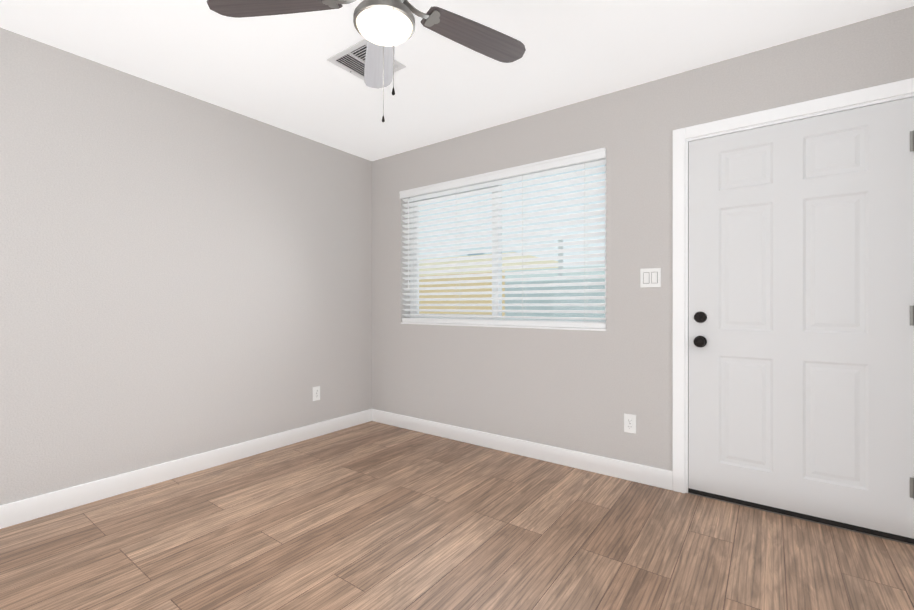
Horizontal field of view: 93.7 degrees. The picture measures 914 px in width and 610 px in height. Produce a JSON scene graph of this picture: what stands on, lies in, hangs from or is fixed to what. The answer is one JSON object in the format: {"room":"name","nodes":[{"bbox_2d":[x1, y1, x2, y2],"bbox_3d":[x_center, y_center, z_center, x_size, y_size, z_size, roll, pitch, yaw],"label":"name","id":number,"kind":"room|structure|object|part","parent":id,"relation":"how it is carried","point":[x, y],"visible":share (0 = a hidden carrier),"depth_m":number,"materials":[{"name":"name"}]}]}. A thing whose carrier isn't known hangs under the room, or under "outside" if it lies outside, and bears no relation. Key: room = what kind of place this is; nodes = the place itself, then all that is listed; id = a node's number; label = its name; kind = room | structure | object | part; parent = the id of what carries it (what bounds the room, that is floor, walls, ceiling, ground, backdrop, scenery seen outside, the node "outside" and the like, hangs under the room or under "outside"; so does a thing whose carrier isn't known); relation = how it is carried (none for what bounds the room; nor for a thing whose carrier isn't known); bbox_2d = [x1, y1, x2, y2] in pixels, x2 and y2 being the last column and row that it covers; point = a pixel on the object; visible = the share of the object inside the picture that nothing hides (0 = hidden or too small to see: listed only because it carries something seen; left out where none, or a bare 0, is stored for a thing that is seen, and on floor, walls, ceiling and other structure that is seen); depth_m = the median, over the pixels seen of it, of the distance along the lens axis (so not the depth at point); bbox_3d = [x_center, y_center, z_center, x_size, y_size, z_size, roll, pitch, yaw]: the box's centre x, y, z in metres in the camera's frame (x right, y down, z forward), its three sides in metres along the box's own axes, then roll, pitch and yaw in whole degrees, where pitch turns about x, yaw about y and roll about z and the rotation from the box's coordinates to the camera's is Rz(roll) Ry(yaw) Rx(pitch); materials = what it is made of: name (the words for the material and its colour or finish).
{"room":"empty living room","nodes":[
{"label":"empty living room","id":0,"kind":"room"},
{"bbox_2d":[0,28,371,504],"bbox_3d":[-1.886,-0.132,2.720,0.200,2.440,3.800,0,0,36],"label":"wall","id":1,"kind":"structure","parent":0,"point":[182,275],"depth_m":2.62,"materials":[{"name":"paint"}]},
{"bbox_2d":[0,409,371,528],"bbox_3d":[-1.800,1.032,2.657,0.014,0.112,3.400,0,0,36],"label":"baseboard","id":2,"kind":"structure","parent":1,"relation":"attached to","point":[24,510],"depth_m":2.61,"materials":[{"name":"white wood"}]},
{"bbox_2d":[313,386,319,400],"bbox_3d":[-1.160,0.731,3.536,0.008,0.116,0.072,0,0,36],"label":"electrical outlet","id":3,"kind":"object","parent":1,"relation":"attached to","point":[316,393],"visible":1,"depth_m":3.53,"materials":[{"name":"white plastic"}]},
{"bbox_2d":[0,421,913,609],"bbox_3d":[-0.251,1.148,1.525,4.250,0.120,3.800,0,0,36],"label":"floor","id":4,"kind":"structure","parent":0,"point":[372,515],"depth_m":1.95,"materials":[{"name":"brown wood"}]},
{"bbox_2d":[688,492,913,544],"bbox_3d":[1.760,1.085,2.284,0.913,0.005,0.199,0,0,36],"label":"threshold","id":5,"kind":"object","parent":4,"relation":"on","point":[807,520],"visible":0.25,"depth_m":2.15,"materials":[{"name":"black metal"}]},
{"bbox_2d":[0,0,913,160],"bbox_3d":[-0.251,-1.412,1.524,4.250,0.120,3.800,0,0,36],"label":"ceiling","id":6,"kind":"structure","parent":0,"point":[281,72],"depth_m":2.28,"materials":[{"name":"white paint"}]},
{"bbox_2d":[327,39,405,80],"bbox_3d":[-0.502,-1.346,2.389,0.305,0.011,0.310,0,0,36],"label":"ceiling vent","id":7,"kind":"object","parent":6,"relation":"in","point":[351,59],"visible":0.48,"depth_m":2.36,"materials":[{"name":"white metal"}]},
{"bbox_2d":[207,0,525,121],"bbox_3d":[-0.224,-1.016,1.456,1.203,0.671,1.237,0,0,36],"label":"fan","id":8,"kind":"object","parent":6,"relation":"hanging from","point":[384,28],"visible":1,"depth_m":1.57,"materials":[{"name":"brown wood"}]},
{"label":"blade","id":9,"kind":"part","parent":8,"relation":"part of","materials":[{"name":"wood"}]},
{"bbox_3d":[-0.340,-1.072,1.884,0.132,0.005,0.480,-8,2,-13],"label":"blade","id":10,"kind":"part","parent":8,"relation":"part of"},
{"label":"blade","id":11,"kind":"part","parent":8,"relation":"part of","materials":[{"name":"wood"}]},
{"bbox_2d":[372,6,913,470],"bbox_3d":[0.811,-0.133,2.978,3.850,2.440,0.200,0,0,36],"label":"wall","id":12,"kind":"structure","parent":0,"point":[580,390],"depth_m":2.75,"materials":[{"name":"paint"}]},
{"bbox_2d":[401,322,605,330],"bbox_3d":[0.264,0.161,3.329,1.806,0.012,0.119,0,0,36],"label":"window sill","id":13,"kind":"structure","parent":12,"relation":"attached to","point":[566,328],"depth_m":3.15,"materials":[{"name":"white wood"}]},
{"bbox_2d":[410,158,605,322],"bbox_3d":[0.318,-0.426,3.403,1.806,1.162,0.065,0,0,36],"label":"window","id":14,"kind":"structure","parent":12,"relation":"in","point":[493,289],"depth_m":3.39,"materials":[{"name":"white plastic"}]},
{"bbox_2d":[372,409,671,489],"bbox_3d":[0.753,1.032,2.888,3.836,0.112,0.014,0,0,36],"label":"baseboard","id":15,"kind":"structure","parent":12,"relation":"attached to","point":[645,474],"depth_m":3.01,"materials":[{"name":"white wood"}]},
{"bbox_2d":[624,413,635,433],"bbox_3d":[1.074,0.736,2.657,0.072,0.116,0.008,0,0,36],"label":"electrical outlet","id":16,"kind":"object","parent":12,"relation":"attached to","point":[629,423],"visible":1,"depth_m":2.65,"materials":[{"name":"white plastic"}]},
{"bbox_2d":[640,268,660,287],"bbox_3d":[1.168,-0.164,2.586,0.116,0.116,0.010,0,0,36],"label":"light switch","id":17,"kind":"object","parent":12,"relation":"attached to","point":[650,277],"visible":1,"depth_m":2.58,"materials":[{"name":"white plastic"}]},
{"bbox_2d":[672,78,913,498],"bbox_3d":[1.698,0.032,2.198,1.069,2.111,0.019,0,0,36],"label":"door frame","id":18,"kind":"structure","parent":12,"relation":"in","point":[873,93],"depth_m":2.47,"materials":[{"name":"white wood"}]},
{"bbox_3d":[2.066,0.043,1.931,0.032,1.670,0.015,0,0,36],"label":"door hinges","id":19,"kind":"part","parent":18,"relation":"part of","materials":[{"name":"silver metal"}]},
{"bbox_2d":[688,97,913,538],"bbox_3d":[1.716,0.058,2.223,0.907,2.000,0.044,0,0,36],"label":"door","id":20,"kind":"structure","parent":12,"relation":"in","point":[801,297],"depth_m":2.16,"materials":[{"name":"white wood"}]},
{"bbox_2d":[688,142,706,439],"bbox_3d":[1.697,0.068,2.196,0.912,2.027,0.115,0,0,36],"label":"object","id":21,"kind":"structure","parent":20,"relation":"attached to","point":[688,290],"depth_m":2.48,"materials":[{"name":"black"}]},
{"bbox_3d":[1.365,0.139,2.410,0.066,0.204,0.069,0,0,36],"label":"door hardware","id":22,"kind":"part","parent":21,"relation":"part of","materials":[{"name":"black metal"}]},
{"bbox_2d":[688,488,913,543],"bbox_3d":[1.716,1.070,2.223,0.907,0.023,0.046,0,0,36],"label":"door sweep","id":23,"kind":"object","parent":20,"relation":"attached to","point":[825,521],"depth_m":2.16,"materials":[{"name":"black rubber"}]},
{"bbox_3d":[0.250,-0.986,3.310,1.798,0.040,0.050,0,0,36],"label":"blind headrail","id":24,"kind":"object","parent":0,"visible":0},
{"bbox_2d":[408,198,408,287],"bbox_3d":[-0.426,-0.543,3.765,0.011,0.790,0.011,0,0,36],"label":"blind wand","id":25,"kind":"object","parent":24,"relation":"hanging from","point":[408,242],"visible":1,"depth_m":3.76,"materials":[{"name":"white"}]},
{"bbox_2d":[417,200,417,317],"bbox_3d":[-0.349,-0.425,3.777,0.002,1.081,0.002,0,0,36],"label":"blind cord","id":26,"kind":"object","parent":24,"relation":"hanging from","point":[417,200],"depth_m":3.78,"materials":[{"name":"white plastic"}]},
{"bbox_2d":[459,187,459,318],"bbox_3d":[0.022,-0.425,3.506,0.002,1.081,0.002,0,0,36],"label":"blind cord","id":27,"kind":"object","parent":24,"relation":"hanging from","point":[459,255],"depth_m":3.51,"materials":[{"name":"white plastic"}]},
{"bbox_2d":[399,148,605,198],"bbox_3d":[0.225,-0.975,3.276,1.804,0.062,0.029,0,0,36],"label":"blind valance","id":28,"kind":"object","parent":24,"relation":"attached to","point":[583,157],"visible":1,"depth_m":3.14,"materials":[{"name":"white plastic"}]},
{"bbox_2d":[522,175,522,320],"bbox_3d":[0.478,-0.425,3.114,0.002,1.081,0.002,0,0,36],"label":"blind cord","id":29,"kind":"object","parent":24,"relation":"hanging from","point":[522,175],"depth_m":3.11,"materials":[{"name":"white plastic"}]},
{"bbox_2d":[402,318,605,328],"bbox_3d":[0.250,0.134,3.310,1.798,0.038,0.046,0,0,36],"label":"rail","id":30,"kind":"object","parent":29,"relation":"hanging from","point":[598,325],"visible":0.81,"depth_m":3.17,"materials":[{"name":"white plastic"}]},
{"bbox_2d":[402,159,605,320],"bbox_3d":[0.250,-0.420,3.310,1.798,1.046,0.048,0,0,36],"label":"window blind slats","id":31,"kind":"object","parent":29,"relation":"hanging from","point":[550,192],"visible":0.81,"depth_m":3.18,"materials":[{"name":"white plastic"}]},
{"label":"outside","id":32,"kind":"structure","parent":0,"visible":0},
{"bbox_2d":[419,272,504,318],"bbox_3d":[0.159,0.606,18.194,7.138,4.166,4.000,0,0,36],"label":"building","id":33,"kind":"structure","parent":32,"point":[463,301],"depth_m":15.74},
{"bbox_2d":[419,252,557,275],"bbox_3d":[0.194,-1.458,18.044,7.150,0.628,4.000,0,0,36],"label":"building roof","id":34,"kind":"structure","parent":33,"relation":"on","point":[489,259],"depth_m":15.51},
{"bbox_2d":[460,247,516,255],"bbox_3d":[1.921,0.303,23.718,2.133,6.601,3.000,0,0,36],"label":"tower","id":35,"kind":"structure","parent":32,"point":[484,248],"depth_m":22.70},
{"bbox_2d":[505,279,604,320],"bbox_3d":[3.040,0.440,10.019,4.278,2.384,0.200,0,0,36],"label":"fence","id":36,"kind":"object","parent":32,"point":[594,315],"depth_m":10.33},
{"bbox_2d":[505,266,604,281],"bbox_3d":[3.054,-0.738,10.008,4.256,0.301,0.300,0,0,36],"label":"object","id":37,"kind":"structure","parent":36,"relation":"on","point":[563,274],"depth_m":10.32,"materials":[{"name":"white"}]},
{"bbox_2d":[558,240,562,275],"bbox_3d":[2.479,-1.149,10.243,0.079,0.926,0.100,0,0,36],"label":"post","id":38,"kind":"object","parent":36,"relation":"attached to","point":[560,267],"depth_m":10.21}
]}

